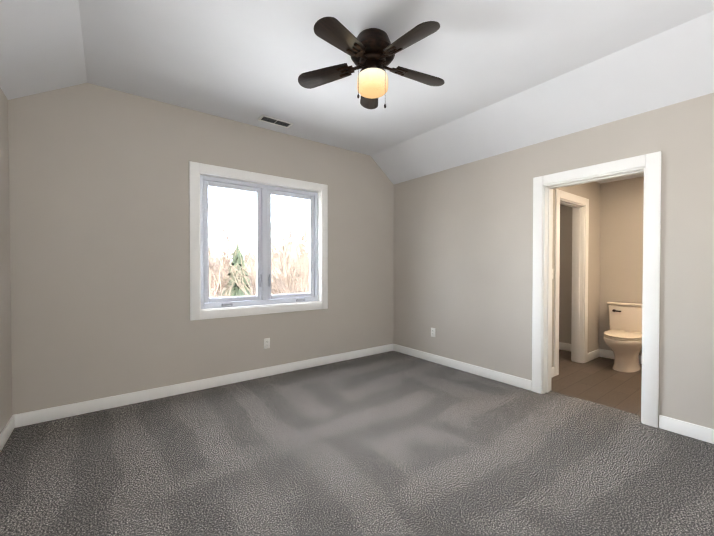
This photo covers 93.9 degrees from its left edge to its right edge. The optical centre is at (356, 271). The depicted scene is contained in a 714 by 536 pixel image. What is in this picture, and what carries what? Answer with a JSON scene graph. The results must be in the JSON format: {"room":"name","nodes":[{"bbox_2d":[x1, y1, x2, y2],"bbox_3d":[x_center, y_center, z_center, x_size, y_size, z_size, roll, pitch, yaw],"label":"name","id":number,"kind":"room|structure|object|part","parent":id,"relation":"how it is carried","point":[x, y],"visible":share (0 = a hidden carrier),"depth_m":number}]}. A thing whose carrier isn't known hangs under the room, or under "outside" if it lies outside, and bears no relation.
{"room":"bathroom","nodes":[
{"label":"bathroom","id":0,"kind":"room"},
{"bbox_2d":[0,88,11,433],"bbox_3d":[-1.414,-0.291,0.815,0.120,3.020,4.090,-1,1,-37],"label":"wall","id":1,"kind":"structure","parent":0,"point":[5,361],"depth_m":2.36},
{"bbox_2d":[0,415,14,451],"bbox_3d":[-1.392,1.148,0.916,0.014,0.100,3.956,-1,1,-37],"label":"baseboard","id":2,"kind":"structure","parent":1,"relation":"attached to","point":[7,430],"depth_m":2.32},
{"bbox_2d":[8,83,393,414],"bbox_3d":[-0.260,-0.338,4.328,6.180,3.020,0.150,-1,1,-37],"label":"wall","id":3,"kind":"structure","parent":0,"point":[99,237],"depth_m":2.98},
{"bbox_2d":[14,344,393,427],"bbox_3d":[-1.027,1.111,3.670,3.900,0.100,0.014,-1,1,-37],"label":"baseboard","id":4,"kind":"structure","parent":3,"relation":"attached to","point":[47,414],"depth_m":3.14},
{"bbox_2d":[189,161,327,320],"bbox_3d":[-1.032,-0.300,3.732,1.554,1.534,0.158,-1,1,-37],"label":"window","id":5,"kind":"structure","parent":3,"relation":"in","point":[196,242],"depth_m":3.69},
{"bbox_2d":[222,303,232,306],"bbox_3d":[-1.352,0.345,3.477,0.111,0.034,0.036,-1,1,-37],"label":"window crank","id":6,"kind":"object","parent":5,"relation":"attached to","point":[227,304],"depth_m":3.46},
{"bbox_3d":[-1.051,-0.306,3.758,1.272,1.240,0.043,-1,1,-37],"label":"window sash","id":7,"kind":"part","parent":5,"relation":"part of"},
{"bbox_2d":[199,172,320,310],"bbox_3d":[-1.017,-0.300,3.713,1.390,1.370,0.077,-1,1,-37],"label":"extension","id":8,"kind":"object","parent":5,"relation":"attached to","point":[319,225],"visible":0.69,"depth_m":3.85},
{"bbox_2d":[259,274,261,286],"bbox_3d":[-1.071,0.100,3.703,0.020,0.140,0.030,-1,1,-37],"label":"lock","id":9,"kind":"object","parent":5,"relation":"attached to","point":[260,279],"visible":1,"depth_m":3.69},
{"bbox_2d":[268,274,270,286],"bbox_3d":[-0.988,0.099,3.766,0.020,0.140,0.030,-1,1,-37],"label":"lock","id":10,"kind":"object","parent":5,"relation":"attached to","point":[269,279],"visible":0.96,"depth_m":3.76},
{"bbox_2d":[264,338,269,348],"bbox_3d":[-0.997,0.795,3.692,0.070,0.114,0.009,-1,1,-37],"label":"electrical outlet","id":11,"kind":"object","parent":3,"relation":"attached to","point":[266,343],"visible":1,"depth_m":3.69},
{"bbox_2d":[0,351,713,535],"bbox_3d":[0.219,1.191,2.133,4.050,0.020,3.970,-1,1,-37],"label":"floor carpet","id":12,"kind":"object","parent":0,"point":[392,443],"visible":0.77,"depth_m":2.04},
{"bbox_2d":[0,0,713,184],"bbox_3d":[0.170,-1.458,2.079,4.190,0.720,4.240,-1,1,-37],"label":"ceiling","id":13,"kind":"structure","parent":0,"point":[515,74],"depth_m":2.40},
{"bbox_2d":[258,115,293,127],"bbox_3d":[-0.847,-1.562,3.478,0.340,0.009,0.140,-1,1,-37],"label":"ceiling vent","id":14,"kind":"object","parent":13,"relation":"in","point":[273,121],"visible":1,"depth_m":3.47},
{"bbox_2d":[298,17,444,108],"bbox_3d":[0.131,-1.300,2.183,1.040,0.500,0.996,-1,1,-37],"label":"ceiling fan","id":15,"kind":"object","parent":13,"relation":"hanging from","point":[371,52],"visible":1,"depth_m":2.13},
{"bbox_2d":[393,93,713,428],"bbox_3d":[1.788,-0.324,3.288,0.170,3.020,3.970,-1,1,-37],"label":"wall","id":16,"kind":"structure","parent":0,"point":[463,261],"depth_m":3.34},
{"bbox_2d":[431,328,434,336],"bbox_3d":[0.970,0.775,4.245,0.009,0.114,0.070,-1,1,-37],"label":"electrical outlet","id":17,"kind":"object","parent":16,"relation":"attached to","point":[432,332],"visible":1,"depth_m":4.24},
{"bbox_2d":[393,344,531,390],"bbox_3d":[1.120,1.106,4.044,0.014,0.100,1.961,-1,1,-37],"label":"baseboard","id":18,"kind":"structure","parent":16,"relation":"attached to","point":[523,383],"depth_m":3.81},
{"bbox_2d":[547,188,550,392],"bbox_3d":[1.849,0.185,3.212,0.040,1.980,0.010,-1,1,-37],"label":"door frame","id":19,"kind":"object","parent":16,"relation":"attached to","point":[548,289],"visible":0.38,"depth_m":3.21},
{"bbox_2d":[543,167,643,188],"bbox_3d":[2.064,-0.810,2.912,0.174,0.018,0.762,-1,1,-37],"label":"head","id":20,"kind":"object","parent":16,"relation":"attached to","point":[599,176],"visible":0.46,"depth_m":2.84},
{"bbox_2d":[548,170,643,188],"bbox_3d":[2.064,-0.796,2.912,0.040,0.010,0.726,-1,1,-37],"label":"door frame","id":21,"kind":"object","parent":20,"relation":"attached to","point":[620,175],"visible":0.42,"depth_m":2.86},
{"bbox_2d":[532,151,660,427],"bbox_3d":[2.058,0.138,2.920,0.190,2.082,0.930,-1,1,-37],"label":"door frame","id":22,"kind":"structure","parent":16,"relation":"attached to","point":[651,284],"depth_m":2.59},
{"bbox_3d":[1.737,0.132,3.205,0.018,2.078,0.090,-1,1,-37],"label":"inner bathroom door trim casing","id":23,"kind":"part","parent":22,"relation":"part of"},
{"bbox_3d":[1.989,-0.858,2.855,0.018,0.090,0.750,-1,1,-37],"label":"bathroom door inner head casing","id":24,"kind":"part","parent":22,"relation":"part of"},
{"bbox_2d":[659,415,713,443],"bbox_3d":[2.588,1.132,2.085,0.014,0.100,1.053,-1,1,-37],"label":"baseboard","id":25,"kind":"structure","parent":16,"relation":"attached to","point":[698,432],"depth_m":2.38},
{"bbox_2d":[552,182,600,366],"bbox_3d":[2.517,-0.004,4.020,1.870,2.360,0.120,-1,1,-37],"label":"wall","id":26,"kind":"structure","parent":0,"point":[590,191],"depth_m":4.37},
{"bbox_2d":[554,189,559,375],"bbox_3d":[2.235,0.125,3.724,0.090,2.078,0.018,-1,1,-37],"label":"door frame","id":27,"kind":"structure","parent":26,"relation":"attached to","point":[556,280],"depth_m":3.71},
{"bbox_2d":[560,202,579,207],"bbox_3d":[2.529,-0.811,4.018,0.724,0.010,0.040,-1,1,-37],"label":"door frame","id":28,"kind":"object","parent":26,"relation":"attached to","point":[563,203],"visible":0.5,"depth_m":4.07},
{"bbox_2d":[571,208,572,360],"bbox_3d":[2.823,0.117,4.337,0.090,2.078,0.018,-1,1,-37],"label":"door frame","id":29,"kind":"structure","parent":26,"relation":"attached to","point":[572,283],"depth_m":4.31},
{"bbox_2d":[560,199,584,362],"bbox_3d":[2.529,0.165,4.031,0.760,1.998,0.124,-1,1,-37],"label":"door frame","id":30,"kind":"structure","parent":26,"relation":"attached to","point":[582,234],"depth_m":4.23},
{"bbox_3d":[2.529,-0.825,4.018,0.760,0.018,0.124,-1,1,-37],"label":"closet door head jamb","id":31,"kind":"part","parent":30,"relation":"part of"},
{"bbox_2d":[560,190,585,204],"bbox_3d":[2.570,-0.872,3.962,0.748,0.090,0.018,-1,1,-37],"label":"door frame","id":32,"kind":"structure","parent":26,"relation":"attached to","point":[564,195],"depth_m":3.93},
{"bbox_2d":[575,208,579,362],"bbox_3d":[2.815,0.171,4.245,0.010,1.980,0.040,-1,1,-37],"label":"door frame","id":33,"kind":"object","parent":26,"relation":"attached to","point":[577,285],"visible":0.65,"depth_m":4.24},
{"bbox_2d":[583,198,588,362],"bbox_3d":[2.906,0.118,4.226,0.090,2.078,0.018,-1,1,-37],"label":"door frame","id":34,"kind":"structure","parent":26,"relation":"attached to","point":[586,241],"depth_m":4.21},
{"bbox_2d":[587,349,599,361],"bbox_3d":[3.120,1.105,4.402,0.436,0.108,0.014,-1,1,-37],"label":"baseboard","id":35,"kind":"structure","parent":26,"relation":"attached to","point":[594,354],"depth_m":4.39},
{"bbox_2d":[551,349,641,415],"bbox_3d":[2.596,1.172,3.913,1.890,0.012,3.970,-1,1,-37],"label":"floor","id":36,"kind":"structure","parent":0,"point":[600,380],"depth_m":3.49},
{"bbox_2d":[603,301,641,372],"bbox_3d":[3.242,0.779,4.011,0.722,0.770,0.490,-1,1,-37],"label":"toilet","id":37,"kind":"object","parent":36,"relation":"on","point":[622,337],"visible":0.77,"depth_m":3.97},
{"bbox_2d":[559,176,643,355],"bbox_3d":[3.400,-0.340,4.496,0.120,3.020,3.970,-1,1,-37],"label":"wall","id":38,"kind":"structure","parent":0,"point":[621,239],"depth_m":4.41},
{"bbox_2d":[559,342,641,363],"bbox_3d":[3.347,1.104,4.475,0.014,0.108,3.970,-1,1,-37],"label":"baseboard","id":39,"kind":"structure","parent":38,"relation":"attached to","point":[604,353],"depth_m":4.49},
{"bbox_2d":[596,173,643,183],"bbox_3d":[2.643,-1.513,3.931,1.990,0.660,4.240,-1,1,-37],"label":"ceiling","id":40,"kind":"structure","parent":0,"point":[621,178],"depth_m":4.25},
{"label":"outside","id":41,"kind":"structure","parent":0,"visible":0},
{"bbox_3d":[-39.250,2.748,135.700,340.000,0.300,255.800,-1,1,-37],"label":"ground","id":42,"kind":"structure","parent":41,"visible":0},
{"bbox_2d":[208,195,308,297],"bbox_3d":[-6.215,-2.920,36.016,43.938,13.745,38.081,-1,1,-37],"label":"bare tree","id":43,"kind":"object","parent":42,"relation":"on","point":[285,266],"depth_m":24.81},
{"bbox_3d":[-9.169,2.517,25.651,0.285,3.100,0.300,-1,1,-37],"label":"trunk","id":44,"kind":"object","parent":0,"visible":0},
{"bbox_2d":[219,243,250,296],"bbox_3d":[-9.058,0.904,25.558,3.475,6.566,3.545,-1,1,-37],"label":"foliage","id":45,"kind":"object","parent":44,"relation":"attached to","point":[235,289],"depth_m":25.23},
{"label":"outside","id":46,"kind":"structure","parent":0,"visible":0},
{"bbox_2d":[209,250,308,282],"bbox_3d":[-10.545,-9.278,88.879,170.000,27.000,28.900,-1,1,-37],"label":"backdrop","id":47,"kind":"structure","parent":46,"point":[212,257],"depth_m":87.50}
]}

